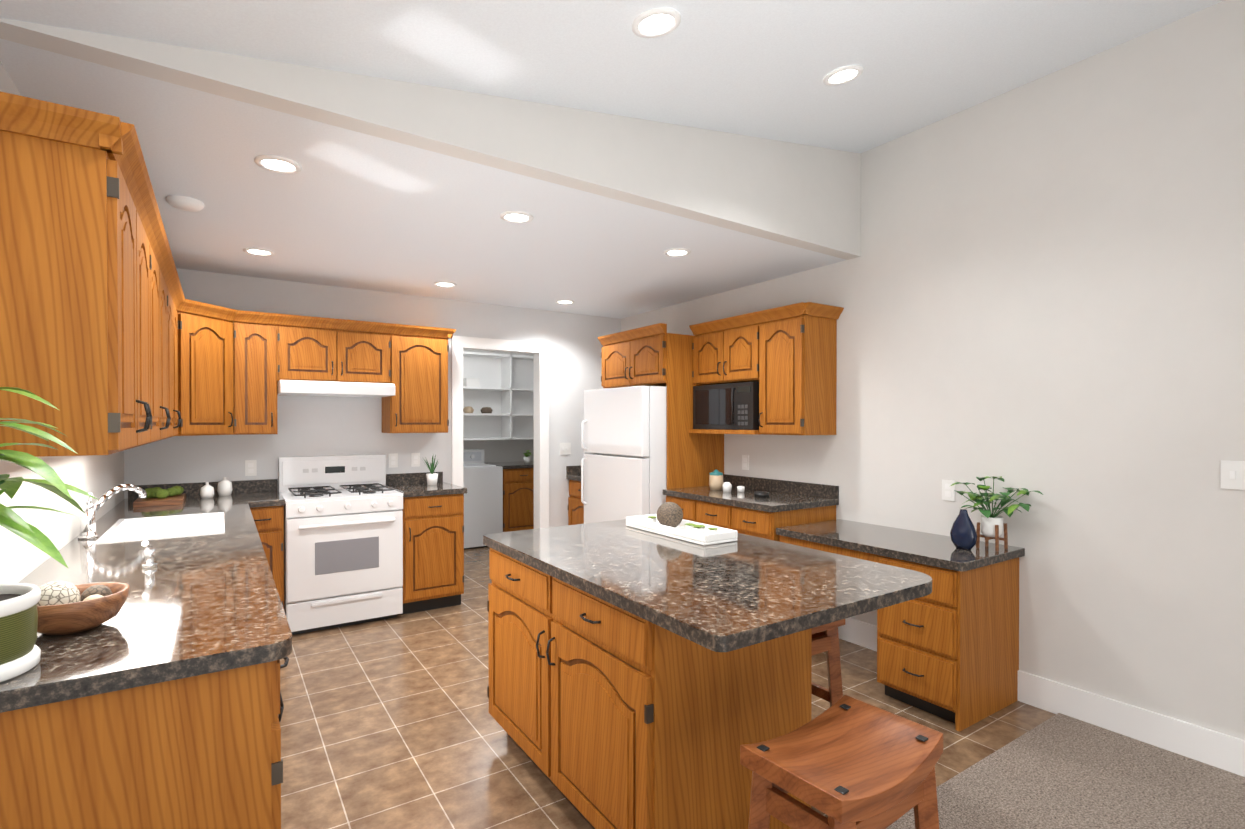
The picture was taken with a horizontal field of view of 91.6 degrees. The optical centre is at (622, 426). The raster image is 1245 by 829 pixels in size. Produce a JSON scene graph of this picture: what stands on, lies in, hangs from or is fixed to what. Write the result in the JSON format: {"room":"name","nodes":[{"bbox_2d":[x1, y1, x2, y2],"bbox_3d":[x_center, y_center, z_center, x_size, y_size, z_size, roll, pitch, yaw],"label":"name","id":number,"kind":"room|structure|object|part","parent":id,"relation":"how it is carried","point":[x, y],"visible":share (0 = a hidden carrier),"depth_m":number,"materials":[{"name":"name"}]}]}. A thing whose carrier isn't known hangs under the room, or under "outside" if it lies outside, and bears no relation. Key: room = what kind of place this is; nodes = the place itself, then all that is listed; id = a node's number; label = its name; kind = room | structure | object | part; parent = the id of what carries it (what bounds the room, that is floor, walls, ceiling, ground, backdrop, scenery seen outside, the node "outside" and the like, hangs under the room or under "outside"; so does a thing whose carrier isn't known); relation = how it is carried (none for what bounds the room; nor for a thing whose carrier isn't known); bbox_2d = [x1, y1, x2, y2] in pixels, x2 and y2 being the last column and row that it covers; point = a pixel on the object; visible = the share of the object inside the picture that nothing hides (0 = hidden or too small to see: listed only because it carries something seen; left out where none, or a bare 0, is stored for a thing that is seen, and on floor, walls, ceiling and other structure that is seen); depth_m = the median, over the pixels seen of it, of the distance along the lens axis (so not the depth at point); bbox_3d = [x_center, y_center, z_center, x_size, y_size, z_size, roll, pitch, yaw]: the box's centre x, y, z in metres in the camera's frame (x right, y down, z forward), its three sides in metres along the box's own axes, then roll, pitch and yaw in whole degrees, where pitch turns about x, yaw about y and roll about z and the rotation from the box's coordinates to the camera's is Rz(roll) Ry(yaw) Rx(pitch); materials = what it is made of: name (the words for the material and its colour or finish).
{"room":"kitchen","nodes":[
{"label":"kitchen","id":0,"kind":"room"},
{"bbox_2d":[0,61,123,583],"bbox_3d":[-1.322,-0.323,0.924,0.100,3.500,7.600,0,0,-34],"label":"wall","id":1,"kind":"structure","parent":0,"point":[97,476],"depth_m":2.29,"materials":[{"name":"paint"}]},
{"bbox_2d":[0,91,159,456],"bbox_3d":[-1.677,-0.349,1.843,0.320,0.840,0.926,0,0,-34],"label":"upper cabinet","id":2,"kind":"object","parent":1,"relation":"attached to","point":[113,340],"depth_m":1.50,"materials":[{"name":"brown wood"}]},
{"bbox_2d":[156,223,167,439],"bbox_3d":[-2.018,-0.352,2.357,0.320,0.840,0.558,0,0,-34],"label":"upper cabinet","id":3,"kind":"object","parent":1,"relation":"attached to","point":[161,291],"depth_m":2.70,"materials":[{"name":"brown wood"}]},
{"bbox_2d":[164,251,171,437],"bbox_3d":[-2.256,-0.354,2.717,0.320,0.840,0.558,0,0,-34],"label":"upper cabinet","id":4,"kind":"object","parent":1,"relation":"attached to","point":[167,266],"depth_m":3.07,"materials":[{"name":"brown wood"}]},
{"bbox_2d":[172,275,175,436],"bbox_3d":[-2.495,-0.356,3.077,0.320,0.840,0.557,0,0,-34],"label":"upper cabinet","id":5,"kind":"object","parent":1,"relation":"attached to","point":[173,276],"depth_m":3.37,"materials":[{"name":"brown wood"}]},
{"bbox_2d":[176,279,191,435],"bbox_3d":[-2.710,-0.358,3.449,0.373,0.840,0.554,0,0,-34],"label":"upper cabinet","id":6,"kind":"object","parent":1,"relation":"attached to","point":[183,306],"depth_m":3.73,"materials":[{"name":"brown wood"}]},
{"bbox_2d":[124,268,620,526],"bbox_3d":[-1.698,0.151,5.177,3.970,2.500,0.100,0,0,-34],"label":"wall","id":7,"kind":"structure","parent":0,"point":[317,426],"depth_m":4.86,"materials":[{"name":"paint"}]},
{"bbox_2d":[192,300,247,435],"bbox_3d":[-2.856,-0.361,3.941,0.673,0.840,0.671,0,0,-34],"label":"upper cabinet","id":8,"kind":"object","parent":7,"relation":"attached to","point":[219,334],"depth_m":3.98,"materials":[{"name":"brown wood"}]},
{"bbox_2d":[245,460,256,475],"bbox_3d":[-2.722,0.306,4.432,0.072,0.115,0.009,0,0,-34],"label":"electrical outlet plate","id":9,"kind":"object","parent":7,"relation":"attached to","point":[250,465],"depth_m":4.43,"materials":[{"name":"white plastic"}]},
{"bbox_2d":[248,311,279,434],"bbox_3d":[-2.627,-0.363,4.267,0.321,0.840,0.381,0,0,-34],"label":"upper cabinet","id":10,"kind":"object","parent":7,"relation":"attached to","point":[263,328],"depth_m":4.19,"materials":[{"name":"brown wood"}]},
{"bbox_2d":[280,314,347,381],"bbox_3d":[-2.324,-0.554,4.497,0.439,0.460,0.330,0,0,-34],"label":"upper cabinet","id":11,"kind":"object","parent":7,"relation":"attached to","point":[311,348],"depth_m":4.36,"materials":[{"name":"brown wood"}]},
{"bbox_2d":[277,380,394,397],"bbox_3d":[-2.144,-0.275,4.516,0.750,0.090,0.496,0,0,-34],"label":"range hood","id":12,"kind":"object","parent":11,"relation":"attached to","point":[323,388],"visible":0.85,"depth_m":4.32,"materials":[{"name":"white metal"}]},
{"bbox_2d":[348,320,391,382],"bbox_3d":[-2.057,-0.556,4.674,0.439,0.460,0.330,0,0,-34],"label":"upper cabinet","id":13,"kind":"object","parent":7,"relation":"attached to","point":[369,343],"depth_m":4.57,"materials":[{"name":"brown wood"}]},
{"bbox_2d":[389,453,397,467],"bbox_3d":[-1.888,0.283,4.985,0.072,0.115,0.009,0,0,-34],"label":"electrical outlet plate","id":14,"kind":"object","parent":7,"relation":"attached to","point":[393,458],"depth_m":4.98,"materials":[{"name":"white plastic"}]},
{"bbox_2d":[411,453,419,466],"bbox_3d":[-1.738,0.282,5.084,0.072,0.115,0.009,0,0,-34],"label":"electrical outlet plate","id":15,"kind":"object","parent":7,"relation":"attached to","point":[415,457],"depth_m":5.08,"materials":[{"name":"white plastic"}]},
{"bbox_2d":[382,324,451,432],"bbox_3d":[-1.686,-0.367,4.921,0.450,0.840,0.330,0,0,-34],"label":"upper cabinet","id":16,"kind":"object","parent":7,"relation":"attached to","point":[419,404],"depth_m":4.78,"materials":[{"name":"brown wood"}]},
{"bbox_2d":[451,336,548,528],"bbox_3d":[-1.121,0.307,5.548,0.930,2.185,0.140,0,0,-34],"label":"door frame","id":17,"kind":"structure","parent":7,"relation":"attached to","point":[538,350],"depth_m":5.68,"materials":[{"name":"white wood"}]},
{"bbox_2d":[560,443,570,454],"bbox_3d":[-0.554,0.217,5.868,0.118,0.115,0.012,0,0,-34],"label":"electrical outlet plate","id":18,"kind":"object","parent":7,"relation":"attached to","point":[565,448],"depth_m":5.87,"materials":[{"name":"white plastic"}]},
{"bbox_2d":[0,18,860,259],"bbox_3d":[-0.112,-1.414,2.775,3.970,0.660,0.240,0,0,-34],"label":"ceiling beam","id":19,"kind":"structure","parent":0,"point":[807,197],"depth_m":2.62,"materials":[{"name":"paint"}]},
{"bbox_2d":[463,349,533,462],"bbox_3d":[-1.915,0.137,7.612,2.600,2.500,0.100,0,0,-34],"label":"wall","id":20,"kind":"structure","parent":0,"point":[504,450],"depth_m":7.79,"materials":[{"name":"paint"}]},
{"bbox_2d":[463,351,533,439],"bbox_3d":[-1.803,-0.362,7.441,2.340,1.060,0.297,0,0,-34],"label":"shelf unit","id":21,"kind":"object","parent":20,"relation":"attached to","point":[504,390],"depth_m":7.66,"materials":[{"name":"white wood"}]},
{"bbox_3d":[-1.781,-0.370,7.440,0.375,0.424,0.170,0,0,-34],"label":"items on the pantry shelf","id":22,"kind":"part","parent":21,"relation":"part of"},
{"bbox_2d":[0,0,1223,318],"bbox_3d":[0.860,-1.525,2.123,4.870,0.890,8.000,0,0,-34],"label":"ceiling","id":23,"kind":"structure","parent":0,"point":[759,68],"depth_m":2.57,"materials":[{"name":"paint"}]},
{"bbox_2d":[166,195,203,211],"bbox_3d":[-2.107,-1.069,2.918,0.150,0.032,0.150,0,0,-34],"label":"smoke detector","id":24,"kind":"object","parent":23,"relation":"attached to","point":[184,203],"visible":1,"depth_m":2.88,"materials":[{"name":"white plastic"}]},
{"bbox_2d":[243,247,274,255],"bbox_3d":[-2.266,-1.086,3.773,0.170,0.009,0.170,0,0,-34],"label":"recessed light","id":25,"kind":"object","parent":23,"relation":"in","point":[258,251],"visible":1,"depth_m":3.76,"materials":[{"name":"white"}]},
{"bbox_2d":[254,155,301,173],"bbox_3d":[-1.421,-1.078,2.498,0.170,0.009,0.170,0,0,-34],"label":"recessed light","id":26,"kind":"object","parent":23,"relation":"in","point":[277,164],"visible":1,"depth_m":2.49,"materials":[{"name":"white"}]},
{"bbox_2d":[434,281,456,286],"bbox_3d":[-1.365,-1.091,4.658,0.170,0.009,0.170,0,0,-34],"label":"recessed light","id":27,"kind":"object","parent":23,"relation":"in","point":[444,284],"visible":0.98,"depth_m":4.65,"materials":[{"name":"white"}]},
{"bbox_2d":[500,211,532,222],"bbox_3d":[-0.548,-1.082,3.136,0.170,0.009,0.170,0,0,-34],"label":"recessed light","id":28,"kind":"object","parent":23,"relation":"in","point":[516,216],"visible":1,"depth_m":3.12,"materials":[{"name":"white"}]},
{"bbox_2d":[555,300,574,303],"bbox_3d":[-0.506,-1.095,5.335,0.170,0.009,0.170,0,0,-34],"label":"recessed light","id":29,"kind":"object","parent":23,"relation":"in","point":[564,301],"visible":0.96,"depth_m":5.32,"materials":[{"name":"white"}]},
{"bbox_2d":[632,7,680,37],"bbox_3d":[0.115,-1.373,2.062,0.169,0.034,0.170,0,0,-34],"label":"recessed light","id":30,"kind":"object","parent":23,"relation":"in","point":[657,22],"visible":1,"depth_m":2.06,"materials":[{"name":"white plastic"}]},
{"bbox_2d":[664,248,690,256],"bbox_3d":[0.341,-1.086,3.786,0.170,0.009,0.170,0,0,-34],"label":"recessed light","id":31,"kind":"object","parent":23,"relation":"in","point":[675,252],"visible":0.98,"depth_m":3.78,"materials":[{"name":"white"}]},
{"bbox_2d":[823,65,863,85],"bbox_3d":[0.977,-1.553,2.680,0.169,0.034,0.170,0,0,-34],"label":"recessed light","id":32,"kind":"object","parent":23,"relation":"in","point":[842,75],"visible":1,"depth_m":2.67,"materials":[{"name":"white"}]},
{"bbox_2d":[278,547,1055,828],"bbox_3d":[-1.209,1.431,4.447,4.170,0.050,6.170,0,0,-34],"label":"floor","id":33,"kind":"structure","parent":0,"point":[391,723],"depth_m":2.83,"materials":[{"name":"brown tile"}]},
{"bbox_2d":[0,479,291,828],"bbox_3d":[-1.957,0.911,2.786,0.887,1.010,3.603,0,0,-34],"label":"base cabinet","id":34,"kind":"object","parent":33,"relation":"on","point":[156,702],"depth_m":1.36,"materials":[{"name":"brown wood"}]},
{"bbox_2d":[0,387,98,682],"bbox_3d":[-1.243,0.209,1.196,0.321,0.581,0.451,0,0,-34],"label":"plant","id":35,"kind":"object","parent":34,"relation":"on","point":[20,652],"visible":1,"depth_m":1.20,"materials":[{"name":"green plant"}]},
{"bbox_2d":[37,582,128,634],"bbox_3d":[-1.352,0.455,1.490,0.216,0.085,0.214,0,0,-34],"label":"decorative bowl","id":36,"kind":"object","parent":34,"relation":"on","point":[71,618],"visible":0.69,"depth_m":1.44,"materials":[{"name":"brown wood"}]},
{"bbox_2d":[37,581,111,605],"bbox_3d":[-1.352,0.420,1.485,0.149,0.094,0.132,0,0,-34],"label":"decorative balls","id":37,"kind":"object","parent":36,"relation":"in","point":[57,592],"visible":0.38,"depth_m":1.45,"materials":[{"name":"beige ceramic"}]},
{"bbox_2d":[78,484,146,539],"bbox_3d":[-2.350,0.383,2.792,0.211,0.214,0.432,0,0,-34],"label":"faucet","id":38,"kind":"object","parent":34,"relation":"on","point":[88,524],"visible":0.98,"depth_m":2.65,"materials":[{"name":"silver metal"}]},
{"bbox_2d":[142,541,157,567],"bbox_3d":[-1.652,0.445,2.114,0.043,0.098,0.062,0,0,-34],"label":"sprayer","id":39,"kind":"object","parent":34,"relation":"on","point":[149,553],"visible":1,"depth_m":2.11,"materials":[{"name":"silver metal"}]},
{"bbox_2d":[133,486,185,506],"bbox_3d":[-2.931,0.437,3.845,0.240,0.093,0.400,0,0,-34],"label":"tray","id":40,"kind":"object","parent":34,"relation":"on","point":[173,495],"visible":1,"depth_m":3.79,"materials":[{"name":"brown wood"}]},
{"bbox_2d":[200,482,217,498],"bbox_3d":[-2.786,0.427,4.061,0.079,0.110,0.079,0,0,44],"label":"decorative canister","id":41,"kind":"object","parent":34,"relation":"on","point":[207,491],"depth_m":4.04,"materials":[{"name":"white ceramic"}]},
{"bbox_2d":[218,477,232,495],"bbox_3d":[-2.769,0.416,4.217,0.088,0.130,0.088,0,0,44],"label":"decorative canister","id":42,"kind":"object","parent":34,"relation":"on","point":[224,487],"depth_m":4.19,"materials":[{"name":"white ceramic"}]},
{"bbox_2d":[278,454,402,634],"bbox_3d":[-2.072,0.818,4.452,0.756,1.175,0.694,0,0,-34],"label":"stove","id":43,"kind":"object","parent":33,"relation":"on","point":[343,540],"visible":0.94,"depth_m":4.24,"materials":[{"name":"white metal"}]},
{"bbox_2d":[386,472,466,614],"bbox_3d":[-1.570,0.899,4.812,0.475,1.010,0.652,0,0,-34],"label":"base cabinet","id":44,"kind":"object","parent":33,"relation":"on","point":[433,546],"visible":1,"depth_m":4.58,"materials":[{"name":"brown wood"}]},
{"bbox_2d":[424,455,438,484],"bbox_3d":[-1.571,0.348,4.934,0.169,0.258,0.178,0,0,-34],"label":"spiky plant","id":45,"kind":"object","parent":44,"relation":"on","point":[432,478],"visible":1,"depth_m":4.90,"materials":[{"name":"green plant"}]},
{"bbox_2d":[463,449,502,548],"bbox_3d":[-1.878,0.840,7.153,0.690,1.100,0.707,0,0,-34],"label":"washer","id":46,"kind":"object","parent":33,"relation":"on","point":[483,498],"visible":0.48,"depth_m":6.93,"materials":[{"name":"white metal"}]},
{"bbox_2d":[485,461,533,531],"bbox_3d":[-1.140,0.924,7.658,1.057,0.925,0.681,0,0,-34],"label":"base cabinet","id":47,"kind":"object","parent":33,"relation":"on","point":[518,495],"visible":0.25,"depth_m":7.23,"materials":[{"name":"brown wood"}]},
{"bbox_2d":[523,450,532,462],"bbox_3d":[-1.184,0.379,7.538,0.121,0.164,0.155,0,0,-34],"label":"potted plant","id":48,"kind":"object","parent":47,"relation":"on","point":[527,458],"visible":1,"depth_m":7.52,"materials":[{"name":"white ceramic"}]},
{"bbox_2d":[566,465,583,524],"bbox_3d":[-0.129,0.893,5.812,0.654,1.010,0.578,0,0,-34],"label":"base cabinet","id":49,"kind":"object","parent":33,"relation":"on","point":[575,507],"visible":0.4,"depth_m":5.79,"materials":[{"name":"brown wood"}]},
{"bbox_2d":[581,386,666,523],"bbox_3d":[0.199,0.547,5.105,0.810,1.710,0.880,0,0,-34],"label":"fridge","id":50,"kind":"object","parent":33,"relation":"on","point":[624,444],"visible":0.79,"depth_m":4.75,"materials":[{"name":"white metal"}]},
{"bbox_2d":[483,543,811,828],"bbox_3d":[0.006,0.976,2.400,0.724,0.884,1.240,0,0,-34],"label":"kitchen island","id":51,"kind":"object","parent":33,"relation":"on","point":[640,679],"depth_m":1.92,"materials":[{"name":"brown wood"}]},
{"bbox_2d":[483,519,931,654],"bbox_3d":[0.211,0.516,2.363,1.000,0.036,1.575,0,0,-34],"label":"island countertop","id":52,"kind":"structure","parent":51,"relation":"on","point":[748,591],"depth_m":1.96,"materials":[{"name":"brown stone"}]},
{"bbox_2d":[626,514,737,545],"bbox_3d":[0.254,0.467,2.777,0.190,0.045,0.580,0,0,-34],"label":"decorative tray","id":53,"kind":"object","parent":52,"relation":"on","point":[681,532],"visible":0.85,"depth_m":2.66,"materials":[{"name":"white ceramic"}]},
{"bbox_2d":[646,502,716,533],"bbox_3d":[0.264,0.415,2.761,0.124,0.124,0.455,0,0,-34],"label":"decorative piece","id":54,"kind":"object","parent":53,"relation":"on","point":[670,514],"visible":0.92,"depth_m":2.78,"materials":[{"name":"brown stone"}]},
{"bbox_2d":[663,333,838,541],"bbox_3d":[0.859,0.348,4.318,0.654,2.117,1.121,0,0,-34],"label":"base cabinet","id":55,"kind":"object","parent":33,"relation":"on","point":[694,460],"visible":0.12,"depth_m":4.50,"materials":[{"name":"brown wood"}]},
{"bbox_2d":[709,469,723,489],"bbox_3d":[0.709,0.403,4.578,0.110,0.152,0.108,0,0,-34],"label":"decorative canister","id":56,"kind":"object","parent":55,"relation":"on","point":[716,482],"visible":0.96,"depth_m":4.54,"materials":[{"name":"beige ceramic"}]},
{"bbox_2d":[722,482,768,497],"bbox_3d":[0.887,0.445,4.291,0.158,0.072,0.424,0,0,-34],"label":"decor","id":57,"kind":"object","parent":55,"relation":"on","point":[727,486],"visible":1,"depth_m":4.39,"materials":[{"name":"white ceramic"}]},
{"bbox_2d":[811,619,844,706],"bbox_3d":[0.634,1.069,2.433,0.330,0.701,0.450,0,0,-34],"label":"stool","id":58,"kind":"object","parent":33,"relation":"on","point":[825,637],"visible":0.1,"depth_m":2.33,"materials":[{"name":"brown wood"}]},
{"bbox_2d":[776,519,1024,731],"bbox_3d":[1.488,1.017,3.391,0.634,0.790,1.115,0,0,-34],"label":"desk","id":59,"kind":"object","parent":33,"relation":"on","point":[948,648],"visible":0.79,"depth_m":2.97,"materials":[{"name":"wood"}]},
{"bbox_2d":[950,509,976,549],"bbox_3d":[1.732,0.523,3.073,0.073,0.200,0.131,0,0,-34],"label":"decorative vase","id":60,"kind":"object","parent":59,"relation":"on","point":[963,534],"visible":1,"depth_m":3.05,"materials":[{"name":"blue ceramic"}]},
{"bbox_2d":[951,476,1042,550],"bbox_3d":[1.891,0.441,3.074,0.289,0.364,0.390,0,0,-34],"label":"potted plant","id":61,"kind":"object","parent":59,"relation":"on","point":[992,526],"visible":1,"depth_m":3.06,"materials":[{"name":"green plant"}]},
{"bbox_2d":[621,0,1244,739],"bbox_3d":[1.297,-0.344,4.340,0.100,3.500,4.800,0,0,-34],"label":"wall","id":62,"kind":"structure","parent":0,"point":[1037,286],"depth_m":2.91,"materials":[{"name":"paint"}]},
{"bbox_2d":[598,332,631,387],"bbox_3d":[0.204,-0.565,5.344,0.606,0.450,0.516,0,0,-34],"label":"upper cabinet","id":63,"kind":"object","parent":62,"relation":"attached to","point":[611,354],"depth_m":5.24,"materials":[{"name":"brown wood"}]},
{"bbox_2d":[622,323,689,386],"bbox_3d":[0.424,-0.563,5.012,0.606,0.450,0.516,0,0,-34],"label":"upper cabinet","id":64,"kind":"object","parent":62,"relation":"attached to","point":[644,349],"depth_m":4.84,"materials":[{"name":"brown wood"}]},
{"bbox_2d":[690,321,713,385],"bbox_3d":[0.804,-0.556,4.676,0.342,0.460,0.408,0,0,-34],"label":"upper cabinet","id":65,"kind":"object","parent":62,"relation":"attached to","point":[703,341],"depth_m":4.65,"materials":[{"name":"brown wood"}]},
{"bbox_2d":[714,312,753,384],"bbox_3d":[0.965,-0.554,4.435,0.342,0.460,0.408,0,0,-34],"label":"upper cabinet","id":66,"kind":"object","parent":62,"relation":"attached to","point":[733,336],"depth_m":4.37,"materials":[{"name":"brown wood"}]},
{"bbox_2d":[693,382,758,429],"bbox_3d":[0.862,-0.144,4.531,0.391,0.332,0.638,0,0,-34],"label":"microwave","id":67,"kind":"object","parent":66,"relation":"in","point":[735,406],"visible":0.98,"depth_m":4.38,"materials":[{"name":"black"}]},
{"bbox_2d":[742,455,748,469],"bbox_3d":[0.963,0.284,4.746,0.009,0.115,0.072,0,0,-34],"label":"electrical outlet plate","id":68,"kind":"object","parent":62,"relation":"attached to","point":[745,458],"depth_m":4.74,"materials":[{"name":"white plastic"}]},
{"bbox_2d":[754,302,837,434],"bbox_3d":[1.182,-0.362,4.108,0.342,0.840,0.380,0,0,-34],"label":"upper cabinet","id":69,"kind":"object","parent":62,"relation":"attached to","point":[785,357],"depth_m":3.97,"materials":[{"name":"brown wood"}]},
{"bbox_2d":[942,480,954,500],"bbox_3d":[1.842,0.362,3.421,0.009,0.115,0.072,0,0,-34],"label":"electrical outlet plate","id":70,"kind":"object","parent":62,"relation":"attached to","point":[948,493],"depth_m":3.42,"materials":[{"name":"white plastic"}]},
{"bbox_2d":[838,617,1244,776],"bbox_3d":[2.009,1.336,3.169,0.015,0.155,2.074,0,0,-34],"label":"baseboard","id":71,"kind":"structure","parent":62,"relation":"attached to","point":[1223,751],"depth_m":2.75,"materials":[{"name":"white"}]},
{"bbox_2d":[1221,460,1244,489],"bbox_3d":[2.503,0.198,2.420,0.012,0.115,0.164,0,0,-34],"label":"electrical outlet plate","id":72,"kind":"object","parent":62,"relation":"attached to","point":[1232,474],"depth_m":2.46,"materials":[{"name":"white plastic"}]},
{"bbox_2d":[886,713,1244,828],"bbox_3d":[1.818,1.448,0.605,4.970,0.062,3.580,0,0,-34],"label":"floor carpet","id":73,"kind":"object","parent":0,"point":[1059,771],"depth_m":2.35,"materials":[{"name":"beige carpet"}]},
{"bbox_2d":[740,695,942,828],"bbox_3d":[0.513,1.075,1.405,0.450,0.701,0.330,0,0,-38],"label":"stool","id":74,"kind":"object","parent":73,"relation":"on","point":[846,762],"visible":1,"depth_m":1.36,"materials":[{"name":"brown wood"}]}
]}

